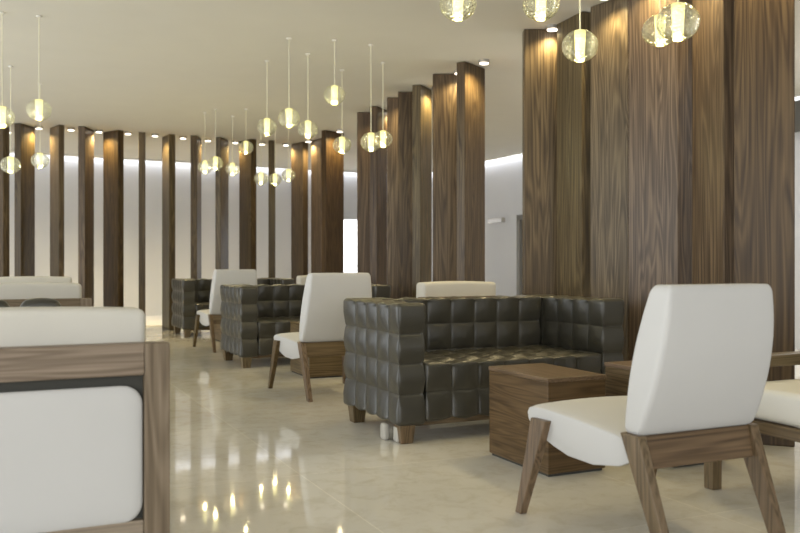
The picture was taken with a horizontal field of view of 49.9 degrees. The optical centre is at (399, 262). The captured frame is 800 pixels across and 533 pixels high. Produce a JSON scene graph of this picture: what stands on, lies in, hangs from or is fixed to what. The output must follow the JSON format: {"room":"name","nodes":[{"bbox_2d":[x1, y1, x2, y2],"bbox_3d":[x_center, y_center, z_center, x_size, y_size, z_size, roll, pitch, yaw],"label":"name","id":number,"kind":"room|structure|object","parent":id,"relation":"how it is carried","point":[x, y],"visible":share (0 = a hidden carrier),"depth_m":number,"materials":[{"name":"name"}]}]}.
{"room":"hotel lobby lounge","nodes":[
{"label":"hotel lobby lounge","id":0,"kind":"room"},
{"bbox_2d":[10,153,356,315],"bbox_3d":[-4.854,-0.430,14.727,11.889,2.720,0.120,0,0,-29],"label":"wall","id":1,"kind":"structure","parent":0,"point":[153,169],"depth_m":14.98,"materials":[{"name":"white paint"}]},
{"bbox_2d":[145,315,161,325],"bbox_3d":[-5.372,0.924,13.016,8.386,0.012,2.350,0,0,-29],"label":"trim","id":2,"kind":"structure","parent":1,"relation":"attached to","point":[150,320],"depth_m":13.49,"materials":[{"name":"white paint"}]},
{"bbox_2d":[11,151,356,172],"bbox_3d":[-4.764,-1.774,14.567,11.889,0.029,0.012,0,0,-29],"label":"trim","id":3,"kind":"structure","parent":1,"relation":"attached to","point":[11,151],"depth_m":14.87,"materials":[{"name":"paint"}]},
{"bbox_2d":[344,220,356,272],"bbox_3d":[-1.022,0.040,16.911,0.999,1.780,0.030,0,0,-29],"label":"door","id":4,"kind":"structure","parent":1,"relation":"in","point":[350,226],"depth_m":16.92,"materials":[{"name":"white"}]},
{"bbox_2d":[432,94,799,171],"bbox_3d":[4.863,-1.774,7.747,0.012,0.029,21.673,0,0,-25],"label":"trim","id":5,"kind":"structure","parent":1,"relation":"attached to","point":[796,95],"depth_m":14.25,"materials":[{"name":"paint"}]},
{"bbox_2d":[0,0,799,170],"bbox_3d":[-0.200,-1.840,6.300,19.600,0.100,22.600,0,0,0],"label":"ceiling","id":6,"kind":"structure","parent":0,"point":[150,67],"depth_m":7.60,"materials":[{"name":"paint"}]},
{"bbox_2d":[0,12,14,127],"bbox_3d":[-2.843,-1.378,6.143,0.172,0.824,0.172,0,0,0],"label":"globe pendant","id":7,"kind":"object","parent":6,"relation":"hanging from","point":[3,109],"visible":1,"depth_m":6.14,"materials":[{"name":"clear glass"}]},
{"bbox_2d":[0,66,20,173],"bbox_3d":[-3.541,-1.302,7.818,0.172,0.976,0.172,0,0,-35],"label":"globe pendant","id":8,"kind":"object","parent":6,"relation":"hanging from","point":[10,159],"visible":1,"depth_m":7.81,"materials":[{"name":"clear glass"}]},
{"bbox_2d":[26,15,51,120],"bbox_3d":[-2.616,-1.411,6.232,0.172,0.759,0.172,0,0,9],"label":"globe pendant","id":9,"kind":"object","parent":6,"relation":"hanging from","point":[39,103],"visible":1,"depth_m":6.23,"materials":[{"name":"clear glass"}]},
{"bbox_2d":[31,84,48,167],"bbox_3d":[-3.600,-1.369,8.600,0.172,0.842,0.172,0,0,44],"label":"globe pendant","id":10,"kind":"object","parent":6,"relation":"hanging from","point":[39,156],"visible":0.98,"depth_m":8.58,"materials":[{"name":"clear glass"}]},
{"bbox_2d":[198,112,211,173],"bbox_3d":[-2.321,-1.428,10.238,0.172,0.724,0.172,0,0,37],"label":"globe pendant","id":11,"kind":"object","parent":6,"relation":"hanging from","point":[205,162],"visible":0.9,"depth_m":10.22,"materials":[{"name":"clear glass"}]},
{"bbox_2d":[208,109,222,169],"bbox_3d":[-2.145,-1.438,10.000,0.172,0.705,0.172,0,0,-23],"label":"globe pendant","id":12,"kind":"object","parent":6,"relation":"hanging from","point":[215,159],"visible":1,"depth_m":9.99,"materials":[{"name":"clear glass"}]},
{"bbox_2d":[225,116,239,174],"bbox_3d":[-2.043,-1.429,10.488,0.172,0.721,0.172,0,0,42],"label":"globe pendant","id":13,"kind":"object","parent":6,"relation":"hanging from","point":[232,165],"visible":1,"depth_m":10.48,"materials":[{"name":"clear glass"}]},
{"bbox_2d":[238,109,252,153],"bbox_3d":[-1.791,-1.528,10.000,0.172,0.524,0.172,0,0,44],"label":"globe pendant","id":14,"kind":"object","parent":6,"relation":"hanging from","point":[246,150],"visible":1,"depth_m":9.98,"materials":[{"name":"clear glass"}]},
{"bbox_2d":[254,120,267,184],"bbox_3d":[-1.738,-1.384,10.750,0.172,0.811,0.172,0,0,16],"label":"globe pendant","id":15,"kind":"object","parent":6,"relation":"hanging from","point":[260,182],"visible":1,"depth_m":10.73,"materials":[{"name":"clear glass"}]},
{"bbox_2d":[257,60,276,135],"bbox_3d":[-1.177,-1.458,7.611,0.172,0.664,0.172,0,0,-5],"label":"globe pendant","id":16,"kind":"object","parent":6,"relation":"hanging from","point":[266,120],"visible":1,"depth_m":7.59,"materials":[{"name":"clear glass"}]},
{"bbox_2d":[268,174,281,184],"bbox_3d":[-1.623,-1.399,11.169,0.172,0.783,0.172,0,0,41],"label":"globe pendant","id":17,"kind":"object","parent":6,"relation":"hanging from","point":[274,176],"visible":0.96,"depth_m":11.15,"materials":[{"name":"clear glass"}]},
{"bbox_2d":[282,128,294,180],"bbox_3d":[-1.411,-1.413,10.886,0.172,0.754,0.172,0,0,-15],"label":"globe pendant","id":18,"kind":"object","parent":6,"relation":"hanging from","point":[288,170],"visible":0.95,"depth_m":10.87,"materials":[{"name":"clear glass"}]},
{"bbox_2d":[278,37,299,127],"bbox_3d":[-0.883,-1.433,6.842,0.172,0.714,0.172,0,0,7],"label":"globe pendant","id":19,"kind":"object","parent":6,"relation":"hanging from","point":[288,123],"visible":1,"depth_m":6.82,"materials":[{"name":"clear glass"}]},
{"bbox_2d":[298,53,317,138],"bbox_3d":[-0.786,-1.427,7.350,0.172,0.726,0.172,0,0,14],"label":"globe pendant","id":20,"kind":"object","parent":6,"relation":"hanging from","point":[307,123],"visible":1,"depth_m":7.33,"materials":[{"name":"clear glass"}]},
{"bbox_2d":[324,39,344,104],"bbox_3d":[-0.526,-1.530,6.902,0.172,0.519,0.172,0,0,-5],"label":"globe pendant","id":21,"kind":"object","parent":6,"relation":"hanging from","point":[334,88],"visible":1,"depth_m":6.88,"materials":[{"name":"clear glass"}]},
{"bbox_2d":[333,69,350,152],"bbox_3d":[-0.537,-1.403,7.963,0.172,0.775,0.172,0,0,-5],"label":"globe pendant","id":22,"kind":"object","parent":6,"relation":"hanging from","point":[341,140],"visible":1,"depth_m":7.94,"materials":[{"name":"clear glass"}]},
{"bbox_2d":[361,44,380,151],"bbox_3d":[-0.238,-1.352,7.049,0.172,0.876,0.172,0,0,31],"label":"globe pendant","id":23,"kind":"object","parent":6,"relation":"hanging from","point":[370,135],"visible":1,"depth_m":7.03,"materials":[{"name":"clear glass"}]},
{"bbox_2d":[374,62,392,147],"bbox_3d":[-0.152,-1.410,7.679,0.172,0.760,0.172,0,0,-36],"label":"globe pendant","id":24,"kind":"object","parent":6,"relation":"hanging from","point":[382,134],"visible":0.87,"depth_m":7.66,"materials":[{"name":"clear glass"}]},
{"bbox_2d":[439,0,476,20],"bbox_3d":[0.269,-1.456,3.982,0.172,0.668,0.172,0,0,-7],"label":"globe pendant","id":25,"kind":"object","parent":6,"relation":"hanging from","point":[458,11],"visible":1,"depth_m":3.96,"materials":[{"name":"clear glass"}]},
{"bbox_2d":[478,59,489,64],"bbox_3d":[0.741,-1.772,7.584,0.100,0.033,0.100,0,0,0],"label":"recessed light","id":26,"kind":"object","parent":6,"relation":"in","point":[480,61],"visible":1,"depth_m":7.55,"materials":[{"name":"silver metal"}]},
{"bbox_2d":[522,0,559,20],"bbox_3d":[0.653,-1.456,3.982,0.172,0.668,0.172,0,0,-5],"label":"globe pendant","id":27,"kind":"object","parent":6,"relation":"hanging from","point":[541,12],"visible":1,"depth_m":3.96,"materials":[{"name":"clear glass"}]},
{"bbox_2d":[546,24,556,31],"bbox_3d":[1.150,-1.772,6.490,0.100,0.033,0.100,0,0,0],"label":"recessed light","id":28,"kind":"object","parent":6,"relation":"in","point":[551,27],"visible":0.89,"depth_m":6.46,"materials":[{"name":"silver metal"}]},
{"bbox_2d":[562,0,597,62],"bbox_3d":[0.865,-1.378,4.135,0.172,0.824,0.172,0,0,23],"label":"globe pendant","id":29,"kind":"object","parent":6,"relation":"hanging from","point":[580,34],"visible":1,"depth_m":4.12,"materials":[{"name":"clear glass"}]},
{"bbox_2d":[642,0,672,46],"bbox_3d":[1.268,-1.423,4.195,0.172,0.733,0.172,0,0,-17],"label":"globe pendant","id":30,"kind":"object","parent":6,"relation":"hanging from","point":[659,40],"visible":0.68,"depth_m":4.18,"materials":[{"name":"clear glass"}]},
{"bbox_2d":[656,0,699,41],"bbox_3d":[1.130,-1.346,3.496,0.172,0.888,0.172,0,0,-36],"label":"globe pendant","id":31,"kind":"object","parent":6,"relation":"hanging from","point":[677,9],"visible":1,"depth_m":3.48,"materials":[{"name":"clear glass"}]},
{"bbox_2d":[145,326,799,532],"bbox_3d":[-0.200,0.980,6.300,19.600,0.100,22.600,0,0,0],"label":"floor","id":32,"kind":"structure","parent":0,"point":[247,456],"depth_m":3.71,"materials":[{"name":"beige stone"}]},
{"bbox_2d":[0,122,9,276],"bbox_3d":[-5.143,-0.428,11.023,0.350,2.716,0.090,0,0,35],"label":"wooden fin","id":33,"kind":"object","parent":32,"relation":"on","point":[4,132],"visible":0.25,"depth_m":10.91,"materials":[{"name":"brown wood"}]},
{"bbox_2d":[14,123,34,275],"bbox_3d":[-4.870,-0.428,11.162,0.090,2.716,0.350,0,0,5],"label":"wooden fin","id":34,"kind":"object","parent":32,"relation":"on","point":[24,135],"visible":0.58,"depth_m":11.07,"materials":[{"name":"brown wood"}]},
{"bbox_2d":[0,298,61,306],"bbox_3d":[-2.215,0.563,4.938,0.540,0.735,0.526,0,0,-25],"label":"leather armchair","id":35,"kind":"object","parent":32,"relation":"on","point":[34,302],"visible":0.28,"depth_m":4.76,"materials":[{"name":"leather"}]},
{"bbox_2d":[0,300,9,306],"bbox_3d":[-2.253,0.363,4.709,0.250,0.335,0.142,0,0,-25],"label":"cushion","id":36,"kind":"object","parent":35,"relation":"on","point":[3,303],"depth_m":4.69,"materials":[{"name":"grey leather"}]},
{"bbox_2d":[20,298,61,306],"bbox_3d":[-2.014,0.363,4.820,0.250,0.335,0.142,0,0,-25],"label":"cushion","id":37,"kind":"object","parent":35,"relation":"on","point":[34,302],"depth_m":4.76,"materials":[{"name":"grey leather"}]},
{"bbox_2d":[0,276,71,282],"bbox_3d":[-3.775,0.531,8.783,0.870,0.798,0.810,0,0,-25],"label":"lounge armchair","id":38,"kind":"object","parent":32,"relation":"on","point":[16,279],"visible":0.11,"depth_m":8.49,"materials":[{"name":"beige fabric"}]},
{"bbox_2d":[0,282,91,306],"bbox_3d":[-2.660,0.531,6.033,0.870,0.798,0.810,0,0,-25],"label":"lounge armchair","id":39,"kind":"object","parent":32,"relation":"on","point":[14,294],"visible":0.18,"depth_m":5.78,"materials":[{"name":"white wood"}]},
{"bbox_2d":[0,282,81,298],"bbox_3d":[-2.545,0.259,5.785,0.750,0.253,0.150,0,0,-25],"label":"cushion","id":40,"kind":"object","parent":39,"relation":"on","point":[22,290],"depth_m":5.77,"materials":[{"name":"beige fabric"}]},
{"bbox_2d":[50,125,63,276],"bbox_3d":[-4.491,-0.428,11.260,0.070,2.716,0.350,0,0,-40],"label":"wooden fin","id":41,"kind":"object","parent":32,"relation":"on","point":[56,132],"visible":0.58,"depth_m":11.14,"materials":[{"name":"brown wood"}]},
{"bbox_2d":[0,307,169,532],"bbox_3d":[-1.260,0.531,2.783,0.870,0.798,0.810,0,0,-25],"label":"lounge armchair","id":42,"kind":"object","parent":32,"relation":"on","point":[85,399],"visible":1,"depth_m":2.51,"materials":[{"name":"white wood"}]},
{"bbox_2d":[0,307,145,346],"bbox_3d":[-1.145,0.259,2.535,0.750,0.253,0.150,0,0,-25],"label":"cushion","id":43,"kind":"object","parent":42,"relation":"on","point":[19,326],"depth_m":2.54,"materials":[{"name":"beige fabric"}]},
{"bbox_2d":[78,126,93,306],"bbox_3d":[-4.166,-0.428,11.416,0.090,2.716,0.350,0,0,-1],"label":"wooden fin","id":44,"kind":"object","parent":32,"relation":"on","point":[85,135],"visible":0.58,"depth_m":11.30,"materials":[{"name":"brown wood"}]},
{"bbox_2d":[103,130,123,306],"bbox_3d":[-3.895,-0.428,11.687,0.350,2.716,0.090,0,0,38],"label":"wooden fin","id":45,"kind":"object","parent":32,"relation":"on","point":[113,141],"visible":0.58,"depth_m":11.61,"materials":[{"name":"brown wood"}]},
{"bbox_2d":[139,132,144,312],"bbox_3d":[-3.575,-0.428,11.920,0.089,2.716,0.350,0,0,-17],"label":"wooden fin","id":46,"kind":"object","parent":32,"relation":"on","point":[141,134],"visible":0.76,"depth_m":11.75,"materials":[{"name":"brown wood"}]},
{"bbox_2d":[162,134,174,329],"bbox_3d":[-3.251,-0.428,12.085,0.090,2.716,0.350,0,0,-31],"label":"wooden fin","id":47,"kind":"object","parent":32,"relation":"on","point":[168,141],"visible":0.92,"depth_m":11.95,"materials":[{"name":"brown wood"}]},
{"bbox_2d":[191,135,200,278],"bbox_3d":[-2.897,-0.428,12.217,0.090,2.716,0.350,0,0,-3],"label":"wooden fin","id":48,"kind":"object","parent":32,"relation":"on","point":[195,140],"visible":0.58,"depth_m":12.04,"materials":[{"name":"brown wood"}]},
{"bbox_2d":[214,324,221,340],"bbox_3d":[-2.063,0.715,10.373,0.315,0.430,0.500,0,0,-25],"label":"table","id":49,"kind":"object","parent":32,"relation":"on","point":[217,329],"visible":0.02,"depth_m":10.25,"materials":[{"name":"brown wood"}]},
{"bbox_2d":[215,137,228,269],"bbox_3d":[-2.561,-0.428,12.378,0.080,2.716,0.350,0,0,7],"label":"wooden fin","id":50,"kind":"object","parent":32,"relation":"on","point":[222,145],"visible":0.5,"depth_m":12.28,"materials":[{"name":"brown wood"}]},
{"bbox_2d":[193,269,256,352],"bbox_3d":[-1.867,0.499,9.362,0.626,0.862,0.756,0,0,-25],"label":"chair","id":51,"kind":"object","parent":32,"relation":"on","point":[211,316],"visible":0.58,"depth_m":9.05,"materials":[{"name":"white fabric"}]},
{"bbox_2d":[172,278,293,336],"bbox_3d":[-2.216,0.568,11.385,1.458,0.724,0.778,0,0,-25],"label":"tufted sofa","id":52,"kind":"object","parent":32,"relation":"on","point":[189,295],"visible":0.42,"depth_m":11.02,"materials":[{"name":"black leather"}]},
{"bbox_2d":[239,139,255,269],"bbox_3d":[-2.220,-0.428,12.538,0.090,2.716,0.350,0,0,-40],"label":"wooden fin","id":53,"kind":"object","parent":32,"relation":"on","point":[247,162],"visible":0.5,"depth_m":12.45,"materials":[{"name":"brown wood"}]},
{"bbox_2d":[268,140,274,277],"bbox_3d":[-1.892,-0.428,12.700,0.100,2.716,0.350,0,0,-9],"label":"wooden fin","id":54,"kind":"object","parent":32,"relation":"on","point":[271,143],"visible":0.58,"depth_m":12.53,"materials":[{"name":"brown wood"}]},
{"bbox_2d":[291,142,307,283],"bbox_3d":[-1.496,-0.428,12.814,0.090,2.716,0.350,0,0,-37],"label":"wooden fin","id":55,"kind":"object","parent":32,"relation":"on","point":[299,151],"visible":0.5,"depth_m":12.73,"materials":[{"name":"brown wood"}]},
{"bbox_2d":[296,275,306,284],"bbox_3d":[-0.966,0.531,9.813,0.696,0.798,0.810,0,0,-25],"label":"lounge armchair","id":56,"kind":"object","parent":32,"relation":"on","point":[301,280],"visible":0.05,"depth_m":9.39,"materials":[{"name":"beige fabric"}]},
{"bbox_2d":[220,284,390,367],"bbox_3d":[-0.906,0.568,8.205,1.458,0.724,0.778,0,0,-25],"label":"tufted sofa","id":57,"kind":"object","parent":32,"relation":"on","point":[251,315],"visible":0.44,"depth_m":7.86,"materials":[{"name":"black leather"}]},
{"bbox_2d":[290,321,341,378],"bbox_3d":[-0.693,0.715,7.193,0.315,0.430,0.500,0,0,-25],"label":"table","id":58,"kind":"object","parent":32,"relation":"on","point":[319,367],"visible":0.31,"depth_m":6.98,"materials":[{"name":"brown wood"}]},
{"bbox_2d":[311,138,321,272],"bbox_3d":[-1.177,-0.428,12.460,0.090,2.716,0.350,0,0,-30],"label":"wooden fin","id":59,"kind":"object","parent":32,"relation":"on","point":[316,145],"visible":0.44,"depth_m":12.42,"materials":[{"name":"brown wood"}]},
{"bbox_2d":[268,273,371,401],"bbox_3d":[-0.542,0.499,6.182,0.626,0.862,0.756,0,0,-25],"label":"chair","id":60,"kind":"object","parent":32,"relation":"on","point":[322,321],"visible":0.73,"depth_m":5.89,"materials":[{"name":"white fabric"}]},
{"bbox_2d":[322,130,343,272],"bbox_3d":[-0.915,-0.428,11.707,0.085,2.716,0.350,0,0,40],"label":"wooden fin","id":61,"kind":"object","parent":32,"relation":"on","point":[332,161],"visible":0.58,"depth_m":11.64,"materials":[{"name":"brown wood"}]},
{"bbox_2d":[357,112,369,273],"bbox_3d":[-0.334,-0.428,10.235,0.350,2.716,0.090,0,0,0],"label":"wooden fin","id":62,"kind":"object","parent":32,"relation":"on","point":[363,118],"visible":0.24,"depth_m":10.19,"materials":[{"name":"brown wood"}]},
{"bbox_2d":[370,106,386,284],"bbox_3d":[-0.248,-0.428,9.929,0.090,2.716,0.300,0,0,22],"label":"wooden fin","id":63,"kind":"object","parent":32,"relation":"on","point":[378,115],"visible":0.58,"depth_m":9.81,"materials":[{"name":"brown wood"}]},
{"bbox_2d":[380,422,388,439],"bbox_3d":[-0.080,0.886,4.530,0.035,0.088,0.060,0,0,-25],"label":"socket","id":64,"kind":"object","parent":32,"relation":"on","point":[384,427],"visible":1,"depth_m":4.51,"materials":[{"name":"white plastic"}]},
{"bbox_2d":[387,97,397,298],"bbox_3d":[0.035,-0.428,9.322,0.350,2.716,0.090,0,0,0],"label":"wooden fin","id":65,"kind":"object","parent":32,"relation":"on","point":[392,102],"visible":0.24,"depth_m":9.28,"materials":[{"name":"brown wood"}]},
{"bbox_2d":[393,427,398,442],"bbox_3d":[0.005,0.886,4.470,0.070,0.088,0.060,0,0,-25],"label":"socket","id":66,"kind":"object","parent":32,"relation":"on","point":[395,432],"visible":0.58,"depth_m":4.45,"materials":[{"name":"white plastic"}]},
{"bbox_2d":[398,92,411,298],"bbox_3d":[0.154,-0.428,9.010,0.350,2.716,0.090,0,0,0],"label":"wooden fin","id":67,"kind":"object","parent":32,"relation":"on","point":[404,98],"visible":0.24,"depth_m":8.96,"materials":[{"name":"brown wood"}]},
{"bbox_2d":[412,85,431,297],"bbox_3d":[0.226,-0.428,8.755,0.090,2.716,0.300,0,0,25],"label":"wooden fin","id":68,"kind":"object","parent":32,"relation":"on","point":[421,95],"visible":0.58,"depth_m":8.64,"materials":[{"name":"brown wood"}]},
{"bbox_2d":[433,74,456,281],"bbox_3d":[0.486,-0.428,8.158,0.350,2.716,0.090,0,0,0],"label":"wooden fin","id":69,"kind":"object","parent":32,"relation":"on","point":[444,85],"visible":0.34,"depth_m":8.11,"materials":[{"name":"brown wood"}]},
{"bbox_2d":[416,281,495,297],"bbox_3d":[0.294,0.531,6.513,0.696,0.798,0.810,0,0,-25],"label":"lounge armchair","id":70,"kind":"object","parent":32,"relation":"on","point":[443,289],"visible":0.22,"depth_m":6.18,"materials":[{"name":"white fabric"}]},
{"bbox_2d":[457,61,484,281],"bbox_3d":[0.642,-0.428,7.779,0.090,2.716,0.350,0,0,36],"label":"wooden fin","id":71,"kind":"object","parent":32,"relation":"on","point":[470,77],"visible":0.58,"depth_m":7.67,"materials":[{"name":"brown wood"}]},
{"bbox_2d":[343,294,623,443],"bbox_3d":[0.484,0.568,5.025,1.458,0.724,0.778,0,0,-25],"label":"tufted sofa","id":72,"kind":"object","parent":32,"relation":"on","point":[410,362],"visible":0.77,"depth_m":4.89,"materials":[{"name":"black leather"}]},
{"bbox_2d":[522,29,556,295],"bbox_3d":[1.122,-0.428,6.610,0.350,2.716,0.090,0,0,0],"label":"wooden fin","id":73,"kind":"object","parent":32,"relation":"on","point":[539,46],"visible":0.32,"depth_m":6.57,"materials":[{"name":"brown wood"}]},
{"bbox_2d":[489,363,605,476],"bbox_3d":[0.677,0.715,4.013,0.315,0.430,0.500,0,0,-25],"label":"table","id":74,"kind":"object","parent":32,"relation":"on","point":[513,389],"visible":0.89,"depth_m":3.90,"materials":[{"name":"brown wood"}]},
{"bbox_2d":[557,11,590,296],"bbox_3d":[1.268,-0.428,6.279,0.080,2.716,0.350,0,0,-19],"label":"wooden fin","id":75,"kind":"object","parent":32,"relation":"on","point":[573,78],"visible":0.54,"depth_m":6.21,"materials":[{"name":"brown wood"}]},
{"bbox_2d":[591,0,627,360],"bbox_3d":[1.449,-0.428,5.868,0.070,2.716,0.350,0,0,-32],"label":"wooden fin","id":76,"kind":"object","parent":32,"relation":"on","point":[609,19],"visible":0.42,"depth_m":5.84,"materials":[{"name":"brown wood"}]},
{"bbox_2d":[516,284,785,532],"bbox_3d":[0.873,0.499,3.002,0.626,0.862,0.756,0,0,-25],"label":"chair","id":77,"kind":"object","parent":32,"relation":"on","point":[701,360],"visible":1,"depth_m":2.74,"materials":[{"name":"white fabric"}]},
{"bbox_2d":[604,360,703,467],"bbox_3d":[1.279,0.715,4.180,0.315,0.430,0.500,0,0,-25],"label":"table","id":78,"kind":"object","parent":32,"relation":"on","point":[617,373],"visible":0.19,"depth_m":4.26,"materials":[{"name":"brown wood"}]},
{"bbox_2d":[628,0,691,360],"bbox_3d":[1.640,-0.428,5.420,0.155,2.716,0.380,0,0,-35],"label":"wooden fin","id":79,"kind":"object","parent":32,"relation":"on","point":[659,78],"visible":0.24,"depth_m":5.36,"materials":[{"name":"brown wood"}]},
{"bbox_2d":[692,0,733,283],"bbox_3d":[1.842,-0.428,5.039,0.090,2.716,0.350,0,0,-10],"label":"wooden fin","id":80,"kind":"object","parent":32,"relation":"on","point":[713,41],"visible":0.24,"depth_m":4.97,"materials":[{"name":"brown wood"}]},
{"bbox_2d":[704,351,799,489],"bbox_3d":[1.799,0.531,3.346,0.810,0.798,0.870,0,0,-25],"label":"lounge armchair","id":81,"kind":"object","parent":32,"relation":"on","point":[780,401],"visible":0.34,"depth_m":3.29,"materials":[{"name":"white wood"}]},
{"bbox_2d":[755,379,799,427],"bbox_3d":[1.717,0.546,3.308,0.590,0.127,0.710,0,0,-25],"label":"seat cushion","id":82,"kind":"object","parent":81,"relation":"on","point":[780,401],"depth_m":3.26,"materials":[{"name":"beige fabric"}]},
{"bbox_2d":[734,0,794,446],"bbox_3d":[1.878,-0.428,4.436,0.285,2.716,0.090,0,0,23],"label":"wooden fin","id":83,"kind":"object","parent":32,"relation":"on","point":[764,30],"visible":0.69,"depth_m":4.39,"materials":[{"name":"brown wood"}]},
{"bbox_2d":[432,97,799,349],"bbox_3d":[5.029,-0.430,7.826,0.120,2.720,21.673,0,0,-25],"label":"wall","id":84,"kind":"structure","parent":0,"point":[503,176],"depth_m":14.53,"materials":[{"name":"white paint"}]},
{"bbox_2d":[488,217,504,222],"bbox_3d":[1.652,-0.730,14.759,0.070,0.080,0.450,0,0,-25],"label":"wall rail","id":85,"kind":"object","parent":84,"relation":"attached to","point":[502,219],"visible":1,"depth_m":14.69,"materials":[{"name":"silver"}]},
{"bbox_2d":[517,215,521,294],"bbox_3d":[2.200,0.070,13.774,0.140,1.720,1.000,0,0,-25],"label":"door","id":86,"kind":"structure","parent":84,"relation":"in","point":[519,217],"depth_m":14.13,"materials":[{"name":"white paint"}]},
{"bbox_2d":[795,100,799,131],"bbox_3d":[4.334,-1.570,9.031,0.092,0.320,2.700,0,0,-25],"label":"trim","id":87,"kind":"structure","parent":84,"relation":"attached to","point":[797,103],"depth_m":9.15,"materials":[{"name":"grey"}]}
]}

